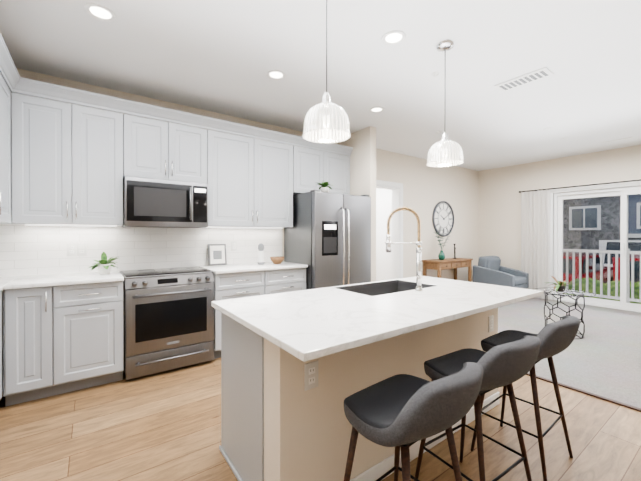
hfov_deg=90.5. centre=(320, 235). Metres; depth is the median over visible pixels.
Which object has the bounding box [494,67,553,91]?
ceiling vent
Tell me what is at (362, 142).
wall
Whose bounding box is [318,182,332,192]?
potted plant
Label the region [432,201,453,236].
wall clock
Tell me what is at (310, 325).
island countertop
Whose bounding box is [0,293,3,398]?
base cabinet
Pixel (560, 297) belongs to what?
side table
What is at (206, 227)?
under-cabinet light
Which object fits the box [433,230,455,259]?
vase
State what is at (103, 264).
potted plant
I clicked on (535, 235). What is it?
curtain
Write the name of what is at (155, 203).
microwave
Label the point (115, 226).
under-cabinet light
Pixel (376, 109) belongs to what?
recessed light
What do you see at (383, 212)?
wall
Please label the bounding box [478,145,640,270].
wall
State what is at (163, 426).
floor
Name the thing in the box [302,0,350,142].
pendant light
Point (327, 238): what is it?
fridge
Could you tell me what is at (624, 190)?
door frame
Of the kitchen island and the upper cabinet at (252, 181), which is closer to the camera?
the kitchen island
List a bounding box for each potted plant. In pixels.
[87,252,117,273]
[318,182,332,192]
[545,276,574,291]
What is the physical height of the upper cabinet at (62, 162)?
1.029 m
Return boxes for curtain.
[521,189,549,298]
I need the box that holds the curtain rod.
[519,179,640,192]
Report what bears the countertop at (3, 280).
on the base cabinet at (29, 314)
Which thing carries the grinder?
on the countertop at (247, 267)
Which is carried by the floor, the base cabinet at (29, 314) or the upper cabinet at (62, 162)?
the base cabinet at (29, 314)
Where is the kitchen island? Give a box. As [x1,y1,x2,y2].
[219,311,498,480]
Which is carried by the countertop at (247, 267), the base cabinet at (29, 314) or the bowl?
the bowl
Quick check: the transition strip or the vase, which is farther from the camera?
the vase
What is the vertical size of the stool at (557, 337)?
0.836 m
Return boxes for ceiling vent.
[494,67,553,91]
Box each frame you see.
[208,244,226,265]
[376,180,402,278]
[549,181,640,311]
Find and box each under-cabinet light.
[25,224,115,226]
[206,227,282,228]
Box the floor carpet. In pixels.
[498,297,640,407]
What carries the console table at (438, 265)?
on the floor carpet
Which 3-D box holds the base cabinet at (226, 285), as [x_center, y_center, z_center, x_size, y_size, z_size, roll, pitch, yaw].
[-1.004,0.820,3.562,0.546,0.880,0.598,0,0,-36]
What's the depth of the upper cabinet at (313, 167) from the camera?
4.25 m
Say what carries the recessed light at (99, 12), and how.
in the ceiling
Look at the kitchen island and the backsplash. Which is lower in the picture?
the kitchen island
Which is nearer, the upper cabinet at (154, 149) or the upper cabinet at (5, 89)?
the upper cabinet at (5, 89)
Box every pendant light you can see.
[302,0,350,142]
[427,40,463,166]
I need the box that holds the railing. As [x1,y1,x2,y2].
[563,249,640,302]
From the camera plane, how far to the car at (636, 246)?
12.82 m
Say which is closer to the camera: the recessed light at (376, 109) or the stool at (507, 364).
the stool at (507, 364)
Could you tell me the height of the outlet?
0.116 m
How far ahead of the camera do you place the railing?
6.28 m
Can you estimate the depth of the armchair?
6.28 m
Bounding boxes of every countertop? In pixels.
[0,277,15,292]
[4,271,123,288]
[200,261,307,272]
[211,275,542,362]
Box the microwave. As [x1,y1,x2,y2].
[121,176,207,227]
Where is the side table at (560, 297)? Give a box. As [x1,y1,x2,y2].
[534,288,595,338]
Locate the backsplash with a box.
[0,224,281,276]
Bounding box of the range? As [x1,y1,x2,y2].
[120,266,213,379]
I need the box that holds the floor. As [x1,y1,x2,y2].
[0,357,640,480]
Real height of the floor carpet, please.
0.072 m
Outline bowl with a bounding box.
[270,256,283,263]
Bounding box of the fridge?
[284,189,370,289]
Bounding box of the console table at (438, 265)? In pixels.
[422,258,472,281]
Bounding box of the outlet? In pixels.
[67,243,86,255]
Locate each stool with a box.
[344,362,482,480]
[414,335,540,480]
[471,316,579,480]
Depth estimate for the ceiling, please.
2.66 m
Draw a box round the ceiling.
[0,0,640,170]
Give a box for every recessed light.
[84,3,116,22]
[266,70,285,79]
[369,107,383,112]
[381,30,405,45]
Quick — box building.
[563,194,640,254]
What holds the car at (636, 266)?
on the ground
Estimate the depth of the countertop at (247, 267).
3.55 m
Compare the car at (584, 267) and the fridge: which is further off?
the car at (584, 267)
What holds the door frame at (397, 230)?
attached to the wall at (426, 189)
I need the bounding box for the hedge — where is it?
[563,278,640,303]
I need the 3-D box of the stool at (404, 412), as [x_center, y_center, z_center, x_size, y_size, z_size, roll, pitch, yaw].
[0.335,0.853,1.171,0.466,0.836,0.474,0,0,-36]
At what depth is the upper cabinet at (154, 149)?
3.13 m
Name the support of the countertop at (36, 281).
on the base cabinet at (61, 333)
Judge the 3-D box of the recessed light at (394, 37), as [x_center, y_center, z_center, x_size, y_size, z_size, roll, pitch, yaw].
[0.536,-1.444,2.327,0.176,0.009,0.176,0,0,-36]
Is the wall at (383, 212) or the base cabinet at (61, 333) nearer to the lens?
the base cabinet at (61, 333)
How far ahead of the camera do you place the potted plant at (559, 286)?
4.01 m
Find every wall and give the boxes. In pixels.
[12,68,477,281]
[336,126,375,281]
[376,188,391,280]
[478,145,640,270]
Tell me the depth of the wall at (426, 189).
6.06 m
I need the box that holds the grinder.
[258,243,264,264]
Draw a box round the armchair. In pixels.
[473,256,528,288]
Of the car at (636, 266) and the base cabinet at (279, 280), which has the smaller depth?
the base cabinet at (279, 280)
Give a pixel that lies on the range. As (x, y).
(168, 318)
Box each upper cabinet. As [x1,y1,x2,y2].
[0,69,11,223]
[12,89,123,225]
[124,113,207,183]
[208,129,295,227]
[296,145,350,194]
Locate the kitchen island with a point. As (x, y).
(298, 367)
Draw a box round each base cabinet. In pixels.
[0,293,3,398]
[4,285,55,406]
[56,281,123,394]
[207,269,267,358]
[268,269,305,293]
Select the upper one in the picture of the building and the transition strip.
the building
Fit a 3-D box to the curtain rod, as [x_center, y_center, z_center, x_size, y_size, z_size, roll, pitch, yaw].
[4.962,-0.882,5.288,0.109,0.044,3.024,0,0,-36]
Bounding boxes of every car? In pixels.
[563,253,612,282]
[599,240,640,266]
[612,254,639,282]
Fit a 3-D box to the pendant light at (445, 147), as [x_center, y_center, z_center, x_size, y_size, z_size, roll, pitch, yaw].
[0.947,-0.996,2.415,0.266,0.904,0.266,0,0,-36]
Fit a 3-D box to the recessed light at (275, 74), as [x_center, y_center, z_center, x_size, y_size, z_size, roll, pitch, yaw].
[-0.400,-1.447,2.868,0.176,0.009,0.176,0,0,-36]
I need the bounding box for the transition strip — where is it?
[526,373,640,411]
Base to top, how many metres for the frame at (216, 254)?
0.250 m

